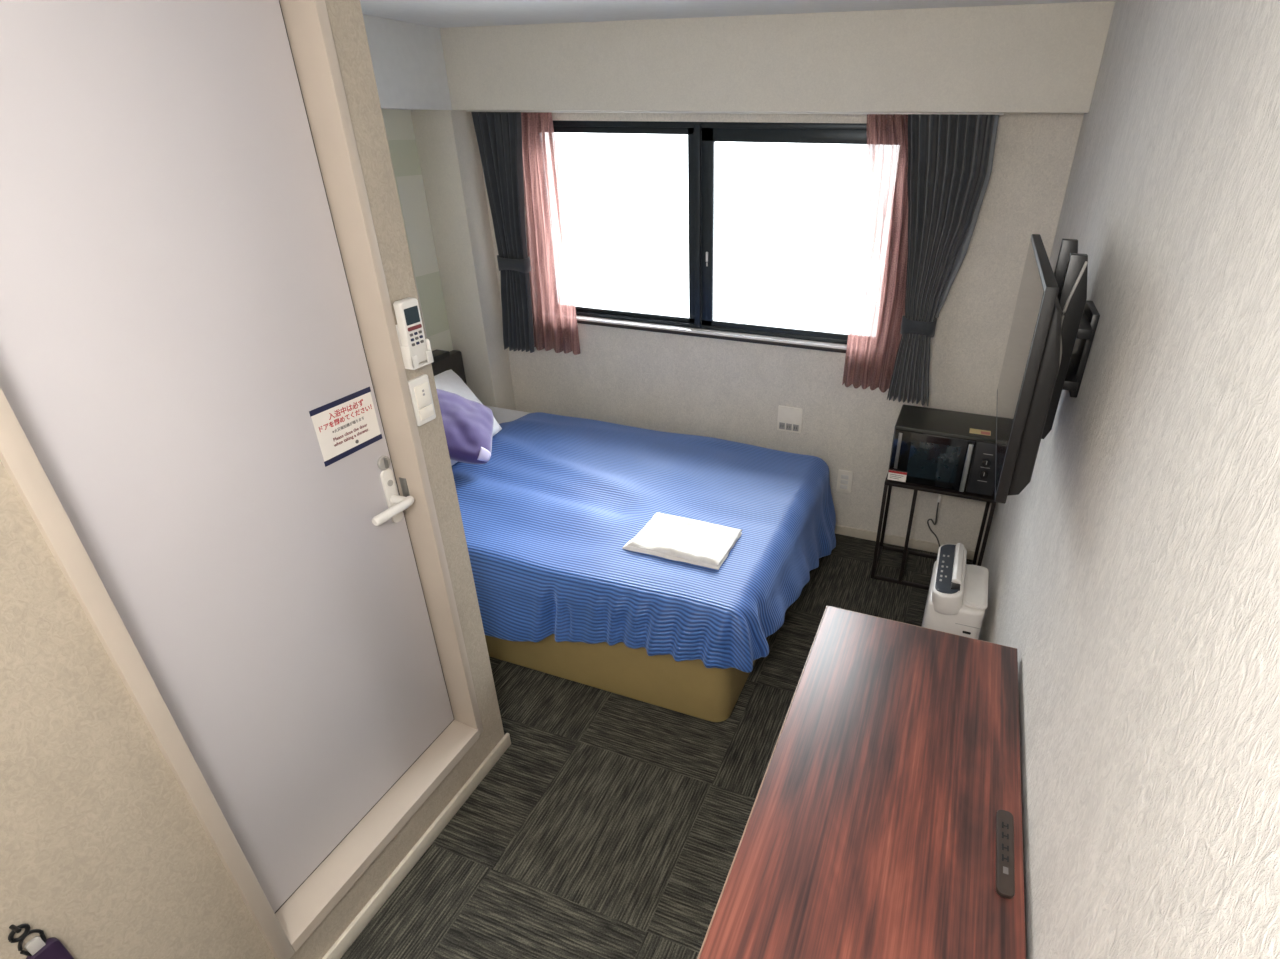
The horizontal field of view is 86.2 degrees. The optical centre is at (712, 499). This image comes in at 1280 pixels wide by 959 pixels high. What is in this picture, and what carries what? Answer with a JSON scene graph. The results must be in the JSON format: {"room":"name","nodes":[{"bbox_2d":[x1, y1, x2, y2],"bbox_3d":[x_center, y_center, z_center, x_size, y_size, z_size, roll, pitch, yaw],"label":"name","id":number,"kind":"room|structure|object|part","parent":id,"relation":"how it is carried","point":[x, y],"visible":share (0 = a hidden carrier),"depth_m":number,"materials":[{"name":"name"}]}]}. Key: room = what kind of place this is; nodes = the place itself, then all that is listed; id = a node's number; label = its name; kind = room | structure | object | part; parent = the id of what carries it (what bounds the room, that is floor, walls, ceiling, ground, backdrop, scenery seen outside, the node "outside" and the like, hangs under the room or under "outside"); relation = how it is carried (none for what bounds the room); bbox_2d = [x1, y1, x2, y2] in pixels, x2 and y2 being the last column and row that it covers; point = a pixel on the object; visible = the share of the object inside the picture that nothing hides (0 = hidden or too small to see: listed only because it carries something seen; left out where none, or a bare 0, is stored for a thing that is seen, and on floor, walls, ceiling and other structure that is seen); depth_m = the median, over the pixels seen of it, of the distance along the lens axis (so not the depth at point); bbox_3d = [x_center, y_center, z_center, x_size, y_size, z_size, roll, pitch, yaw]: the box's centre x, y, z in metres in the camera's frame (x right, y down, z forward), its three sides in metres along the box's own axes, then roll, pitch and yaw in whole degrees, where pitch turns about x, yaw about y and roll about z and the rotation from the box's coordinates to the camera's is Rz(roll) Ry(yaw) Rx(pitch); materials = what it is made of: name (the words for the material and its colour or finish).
{"room":"hotel room","nodes":[
{"label":"hotel room","id":0,"kind":"room"},
{"bbox_2d":[0,0,503,958],"bbox_3d":[-1.744,0.336,0.887,1.321,2.157,2.565,11,30,18],"label":"wall","id":1,"kind":"structure","parent":0,"point":[104,852],"depth_m":1.14,"materials":[{"name":"beige paint"}]},
{"bbox_2d":[8,923,73,958],"bbox_3d":[-1.044,0.703,1.059,0.021,0.150,0.040,11,30,18],"label":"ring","id":2,"kind":"object","parent":1,"relation":"hanging from","point":[37,948],"visible":1,"depth_m":1.05,"materials":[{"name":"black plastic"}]},
{"bbox_2d":[0,0,482,958],"bbox_3d":[-0.885,0.008,1.354,0.133,1.965,0.719,11,30,18],"label":"door","id":3,"kind":"structure","parent":1,"relation":"in","point":[191,268],"depth_m":1.25,"materials":[{"name":"paint"}]},
{"bbox_2d":[309,386,381,466],"bbox_3d":[-0.814,-0.164,1.518,0.001,0.129,0.166,11,30,18],"label":"notice","id":4,"kind":"object","parent":3,"relation":"attached to","point":[346,425],"visible":1,"depth_m":1.51,"materials":[{"name":"paper"}]},
{"bbox_3d":[-0.892,0.847,1.823,0.133,0.042,0.662,11,30,18],"label":"sill","id":5,"kind":"part","parent":3,"relation":"part of","materials":[{"name":"paint"}]},
{"bbox_3d":[-0.774,0.024,1.629,0.059,0.027,0.128,11,30,18],"label":"lever handle","id":6,"kind":"part","parent":3,"relation":"part of","materials":[{"name":"white plastic"}]},
{"bbox_3d":[-0.766,-0.026,1.692,0.020,0.060,0.003,11,30,18],"label":"strike plate","id":7,"kind":"part","parent":3,"relation":"part of","materials":[{"name":"grey metal"}]},
{"bbox_2d":[395,325,433,369],"bbox_3d":[-0.679,-0.353,1.548,0.032,0.098,0.066,11,30,18],"label":"remote holder","id":8,"kind":"object","parent":1,"relation":"attached to","point":[410,362],"visible":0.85,"depth_m":1.54,"materials":[{"name":"white plastic"}]},
{"bbox_2d":[393,297,426,362],"bbox_3d":[-0.679,-0.378,1.534,0.024,0.142,0.056,11,30,18],"label":"remote control","id":9,"kind":"object","parent":8,"relation":"in","point":[407,312],"visible":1,"depth_m":1.52,"materials":[{"name":"white plastic"}]},
{"bbox_2d":[322,733,510,958],"bbox_3d":[-1.127,1.373,1.200,0.012,0.050,2.577,11,30,18],"label":"baseboard","id":10,"kind":"structure","parent":1,"relation":"attached to","point":[384,892],"depth_m":1.88,"materials":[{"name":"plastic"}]},
{"bbox_2d":[408,374,435,425],"bbox_3d":[-0.690,-0.235,1.616,0.014,0.112,0.062,11,30,18],"label":"light switch","id":11,"kind":"object","parent":1,"relation":"attached to","point":[419,387],"visible":1,"depth_m":1.61,"materials":[{"name":"white plastic"}]},
{"bbox_2d":[381,109,452,351],"bbox_3d":[-2.107,-0.180,1.814,0.100,2.157,4.300,11,30,18],"label":"wall","id":12,"kind":"structure","parent":0,"point":[398,123],"depth_m":3.21,"materials":[{"name":"paint"}]},
{"bbox_2d":[410,110,515,409],"bbox_3d":[-1.236,-0.952,3.537,0.220,1.858,0.165,11,30,18],"label":"wall pillar","id":13,"kind":"structure","parent":0,"point":[446,140],"depth_m":3.31,"materials":[{"name":"paint"}]},
{"bbox_2d":[340,534,972,958],"bbox_3d":[-0.783,1.033,1.977,3.110,0.100,4.600,11,30,18],"label":"floor","id":14,"kind":"structure","parent":0,"point":[609,825],"depth_m":2.04,"materials":[{"name":"carpet"}]},
{"bbox_2d":[431,349,755,721],"bbox_3d":[-0.676,0.005,2.909,1.979,0.800,1.332,11,30,18],"label":"bed","id":15,"kind":"object","parent":14,"relation":"on","point":[688,687],"visible":0.12,"depth_m":2.37,"materials":[{"name":"beige fabric"}]},
{"bbox_3d":[-1.576,-0.193,3.183,0.057,0.665,1.332,11,30,18],"label":"headboard","id":16,"kind":"part","parent":15,"relation":"part of","materials":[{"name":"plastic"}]},
{"bbox_3d":[-0.633,-0.022,2.935,1.880,0.161,1.200,11,30,18],"label":"mattress","id":17,"kind":"part","parent":15,"relation":"part of","materials":[{"name":"white fabric"}]},
{"bbox_2d":[452,412,835,672],"bbox_3d":[-0.406,0.114,2.876,1.696,0.443,1.395,11,30,18],"label":"duvet","id":18,"kind":"object","parent":15,"relation":"on","point":[548,520],"visible":0.84,"depth_m":2.51,"materials":[{"name":"blue fabric"}]},
{"bbox_2d":[436,389,493,463],"bbox_3d":[-1.107,-0.315,2.816,0.388,0.295,0.312,-10,31,-18],"label":"throw cushion","id":19,"kind":"object","parent":18,"relation":"on","point":[468,424],"visible":0.52,"depth_m":2.79,"materials":[{"name":"purple fabric"}]},
{"bbox_2d":[434,369,501,465],"bbox_3d":[-1.228,-0.336,3.002,0.416,0.237,0.779,11,30,18],"label":"bed pillow","id":20,"kind":"object","parent":18,"relation":"on","point":[449,381],"visible":0.16,"depth_m":3.17,"materials":[{"name":"white fabric"}]},
{"bbox_2d":[622,512,741,569],"bbox_3d":[-0.104,0.134,2.416,0.359,0.030,0.256,11,30,18],"label":"folded towel","id":21,"kind":"object","parent":18,"relation":"on","point":[677,538],"visible":1,"depth_m":2.38,"materials":[{"name":"fabric"}]},
{"bbox_2d":[697,606,1025,958],"bbox_3d":[0.186,1.028,1.105,0.447,0.769,1.750,11,30,18],"label":"desk","id":22,"kind":"object","parent":14,"relation":"on","point":[884,821],"visible":1,"depth_m":1.20,"materials":[{"name":"laminate"}]},
{"bbox_2d":[871,474,995,589],"bbox_3d":[0.982,0.119,3.045,0.446,0.498,0.283,11,30,18],"label":"metal rack","id":23,"kind":"object","parent":14,"relation":"on","point":[916,487],"visible":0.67,"depth_m":2.97,"materials":[{"name":"brown metal"}]},
{"bbox_3d":[0.778,0.292,3.227,0.015,0.015,0.253,11,30,18],"label":"rail","id":24,"kind":"part","parent":23,"relation":"part of","materials":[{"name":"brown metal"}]},
{"bbox_3d":[0.733,0.148,3.004,0.015,0.482,0.015,11,30,18],"label":"post","id":25,"kind":"part","parent":23,"relation":"part of","materials":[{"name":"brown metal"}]},
{"bbox_3d":[0.827,0.028,3.224,0.015,0.482,0.015,11,30,18],"label":"post","id":26,"kind":"part","parent":23,"relation":"part of","materials":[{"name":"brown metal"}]},
{"bbox_3d":[0.933,0.391,3.052,0.416,0.015,0.015,11,30,18],"label":"rail","id":27,"kind":"part","parent":23,"relation":"part of","materials":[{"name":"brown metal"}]},
{"bbox_3d":[0.848,0.163,2.963,0.015,0.467,0.015,11,30,18],"label":"post","id":28,"kind":"part","parent":23,"relation":"part of","materials":[{"name":"brown metal"}]},
{"bbox_3d":[1.027,0.270,3.272,0.416,0.015,0.015,11,30,18],"label":"rail","id":29,"kind":"part","parent":23,"relation":"part of","materials":[{"name":"brown metal"}]},
{"bbox_2d":[927,494,940,546],"bbox_3d":[1.046,0.119,3.072,0.031,0.467,0.164,-21,36,-34],"label":"power cord","id":30,"kind":"object","parent":23,"relation":"hanging from","point":[939,495],"visible":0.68,"depth_m":3.10,"materials":[{"name":"black plastic"}]},
{"bbox_2d":[884,474,995,502],"bbox_3d":[0.984,-0.092,2.929,0.446,0.016,0.283,11,30,18],"label":"shelf","id":31,"kind":"object","parent":23,"relation":"attached to","point":[916,487],"depth_m":2.82,"materials":[{"name":"brown metal"}]},
{"bbox_2d":[887,405,995,495],"bbox_3d":[0.975,-0.204,2.854,0.422,0.251,0.305,11,30,18],"label":"microwave","id":32,"kind":"object","parent":23,"relation":"on","point":[947,449],"visible":0.95,"depth_m":2.75,"materials":[{"name":"black plastic"}]},
{"bbox_3d":[0.759,-0.199,2.791,0.014,0.160,0.004,11,30,18],"label":"door trim","id":33,"kind":"part","parent":32,"relation":"part of","materials":[{"name":"grey metal"}]},
{"bbox_3d":[0.886,-0.159,2.771,0.313,0.225,0.018,11,30,18],"label":"door","id":34,"kind":"part","parent":32,"relation":"part of","materials":[{"name":"black glass"}]},
{"bbox_3d":[1.009,-0.126,2.712,0.018,0.210,0.025,11,30,18],"label":"handle","id":35,"kind":"part","parent":32,"relation":"part of","materials":[{"name":"metal"}]},
{"bbox_3d":[1.082,-0.122,2.709,0.101,0.225,0.016,11,30,18],"label":"control panel","id":36,"kind":"part","parent":32,"relation":"part of","materials":[{"name":"black plastic"}]},
{"bbox_3d":[1.076,-0.098,2.704,0.033,0.033,0.018,11,30,18],"label":"knob","id":37,"kind":"part","parent":32,"relation":"part of","materials":[{"name":"black plastic"}]},
{"bbox_3d":[1.077,-0.142,2.680,0.033,0.033,0.018,11,30,18],"label":"knob","id":38,"kind":"part","parent":32,"relation":"part of","materials":[{"name":"black plastic"}]},
{"bbox_3d":[1.231,0.104,3.094,0.015,0.482,0.015,11,30,18],"label":"post","id":39,"kind":"part","parent":23,"relation":"part of","materials":[{"name":"brown metal"}]},
{"bbox_3d":[1.137,0.224,2.874,0.015,0.482,0.015,11,30,18],"label":"post","id":40,"kind":"part","parent":23,"relation":"part of","materials":[{"name":"brown metal"}]},
{"bbox_2d":[921,543,988,639],"bbox_3d":[0.838,0.450,2.410,0.181,0.530,0.335,11,30,18],"label":"air purifier","id":41,"kind":"object","parent":14,"relation":"on","point":[957,598],"visible":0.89,"depth_m":2.23,"materials":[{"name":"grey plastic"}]},
{"bbox_3d":[0.801,0.232,2.306,0.074,0.015,0.305,11,30,18],"label":"control panel","id":42,"kind":"part","parent":41,"relation":"part of","materials":[{"name":"black plastic"}]},
{"bbox_3d":[0.886,0.293,2.291,0.076,0.010,0.250,11,30,18],"label":"tank lid","id":43,"kind":"part","parent":41,"relation":"part of","materials":[{"name":"white plastic"}]},
{"bbox_2d":[360,0,1115,27],"bbox_3d":[-0.763,-0.942,0.885,3.110,0.100,4.600,11,30,18],"label":"ceiling","id":44,"kind":"structure","parent":0,"point":[433,13],"depth_m":2.31,"materials":[{"name":"paint"}]},
{"bbox_2d":[363,15,451,109],"bbox_3d":[-1.500,-1.543,2.371,0.220,0.299,1.733,11,30,18],"label":"beam","id":45,"kind":"structure","parent":44,"relation":"attached to","point":[408,62],"depth_m":2.74,"materials":[{"name":"paint"}]},
{"bbox_2d":[440,1,1114,113],"bbox_3d":[0.069,-1.655,2.603,2.540,0.299,0.154,11,30,18],"label":"beam","id":46,"kind":"structure","parent":44,"relation":"attached to","point":[1025,58],"depth_m":2.45,"materials":[{"name":"paint"}]},
{"bbox_2d":[466,110,1003,114],"bbox_3d":[-0.036,-1.540,2.709,2.240,0.006,0.067,11,30,18],"label":"rail","id":47,"kind":"object","parent":46,"relation":"attached to","point":[731,112],"visible":0.91,"depth_m":2.65,"materials":[{"name":"white plastic"}]},
{"bbox_2d":[471,112,534,352],"bbox_3d":[-0.956,-1.229,3.238,0.262,1.068,0.075,11,30,18],"label":"curtain","id":48,"kind":"object","parent":47,"relation":"hanging from","point":[498,134],"visible":1,"depth_m":3.17,"materials":[{"name":"grey fabric"}]},
{"bbox_2d":[521,112,579,354],"bbox_3d":[-0.801,-1.226,3.236,0.277,1.068,0.046,11,30,18],"label":"sheer curtain","id":49,"kind":"object","parent":47,"relation":"hanging from","point":[555,326],"visible":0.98,"depth_m":3.23,"materials":[{"name":"pink fabric"}]},
{"bbox_2d":[842,114,907,392],"bbox_3d":[0.691,-0.950,2.754,0.262,1.058,0.044,11,30,18],"label":"sheer curtain","id":50,"kind":"object","parent":47,"relation":"hanging from","point":[879,291],"visible":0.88,"depth_m":2.75,"materials":[{"name":"pink fabric"}]},
{"bbox_2d":[887,114,998,405],"bbox_3d":[0.847,-0.889,2.662,0.317,1.073,0.083,11,30,18],"label":"curtain","id":51,"kind":"object","parent":47,"relation":"hanging from","point":[950,157],"visible":1,"depth_m":2.55,"materials":[{"name":"grey fabric"}]},
{"bbox_2d":[481,112,1083,551],"bbox_3d":[-0.035,-0.941,3.229,2.860,2.157,0.160,11,30,18],"label":"wall","id":52,"kind":"structure","parent":0,"point":[730,390],"depth_m":3.19,"materials":[{"name":"paint"}]},
{"bbox_2d":[553,120,866,352],"bbox_3d":[-0.031,-1.196,3.074,1.810,0.891,0.164,11,30,18],"label":"window","id":53,"kind":"structure","parent":52,"relation":"in","point":[702,136],"depth_m":3.05,"materials":[{"name":"black metal"}]},
{"bbox_3d":[-0.448,-1.288,3.210,0.835,0.829,0.023,11,30,18],"label":"fixed sash","id":54,"kind":"part","parent":53,"relation":"part of","materials":[{"name":"clear glass"}]},
{"bbox_3d":[-0.034,-0.819,3.285,1.810,0.020,0.158,11,30,18],"label":"sill","id":55,"kind":"part","parent":53,"relation":"part of","materials":[{"name":"silver metal"}]},
{"bbox_3d":[0.362,-1.123,2.927,0.878,0.829,0.020,11,30,18],"label":"sliding sash","id":56,"kind":"part","parent":53,"relation":"part of","materials":[{"name":"clear glass"}]},
{"bbox_2d":[777,405,802,432],"bbox_3d":[0.367,-0.383,3.261,0.118,0.125,0.011,11,30,18],"label":"wall outlet","id":57,"kind":"object","parent":52,"relation":"attached to","point":[789,418],"visible":1,"depth_m":3.26,"materials":[{"name":"beige plastic"}]},
{"bbox_2d":[779,422,784,428],"bbox_3d":[0.333,-0.355,3.286,0.028,0.033,0.003,11,30,18],"label":"socket","id":58,"kind":"object","parent":57,"relation":"attached to","point":[781,424],"depth_m":3.28,"materials":[{"name":"black plastic"}]},
{"bbox_2d":[786,423,791,429],"bbox_3d":[0.365,-0.349,3.276,0.028,0.033,0.003,11,30,18],"label":"socket","id":59,"kind":"object","parent":57,"relation":"attached to","point":[788,425],"depth_m":3.27,"materials":[{"name":"black plastic"}]},
{"bbox_2d":[793,424,798,430],"bbox_3d":[0.397,-0.343,3.265,0.028,0.033,0.003,11,30,18],"label":"socket","id":60,"kind":"object","parent":57,"relation":"attached to","point":[795,426],"depth_m":3.26,"materials":[{"name":"black plastic"}]},
{"bbox_2d":[836,469,852,492],"bbox_3d":[0.639,-0.086,3.308,0.070,0.118,0.010,11,30,18],"label":"wall outlet","id":61,"kind":"object","parent":52,"relation":"attached to","point":[844,480],"visible":1,"depth_m":3.30,"materials":[{"name":"beige plastic"}]},
{"bbox_2d":[834,524,979,559],"bbox_3d":[0.076,0.048,3.620,2.540,0.050,0.011,11,30,18],"label":"baseboard","id":62,"kind":"structure","parent":52,"relation":"attached to","point":[839,529],"depth_m":3.35,"materials":[{"name":"plastic"}]},
{"bbox_2d":[978,0,1279,958],"bbox_3d":[0.617,0.281,1.030,0.120,2.157,4.500,11,30,18],"label":"wall","id":63,"kind":"structure","parent":0,"point":[1134,577],"depth_m":0.83,"materials":[{"name":"paint"}]},
{"bbox_2d":[1041,238,1099,438],"bbox_3d":[0.776,-0.352,1.498,0.088,0.385,0.236,11,30,18],"label":"tv bracket","id":64,"kind":"object","parent":63,"relation":"attached to","point":[1081,316],"visible":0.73,"depth_m":1.42,"materials":[{"name":"black metal"}]},
{"bbox_2d":[995,234,1087,503],"bbox_3d":[0.701,-0.315,1.472,0.089,0.408,0.666,11,30,18],"label":"television","id":65,"kind":"object","parent":64,"relation":"attached to","point":[1033,354],"visible":1,"depth_m":1.26,"materials":[{"name":"grey plastic"}]},
{"bbox_3d":[0.794,-0.403,1.590,0.048,0.385,0.026,11,30,18],"label":"mounting rail","id":66,"kind":"part","parent":64,"relation":"part of","materials":[{"name":"black plastic"}]},
{"bbox_3d":[0.812,-0.332,1.499,0.014,0.180,0.140,11,30,18],"label":"wall plate","id":67,"kind":"part","parent":64,"relation":"part of","materials":[{"name":"black plastic"}]}
]}

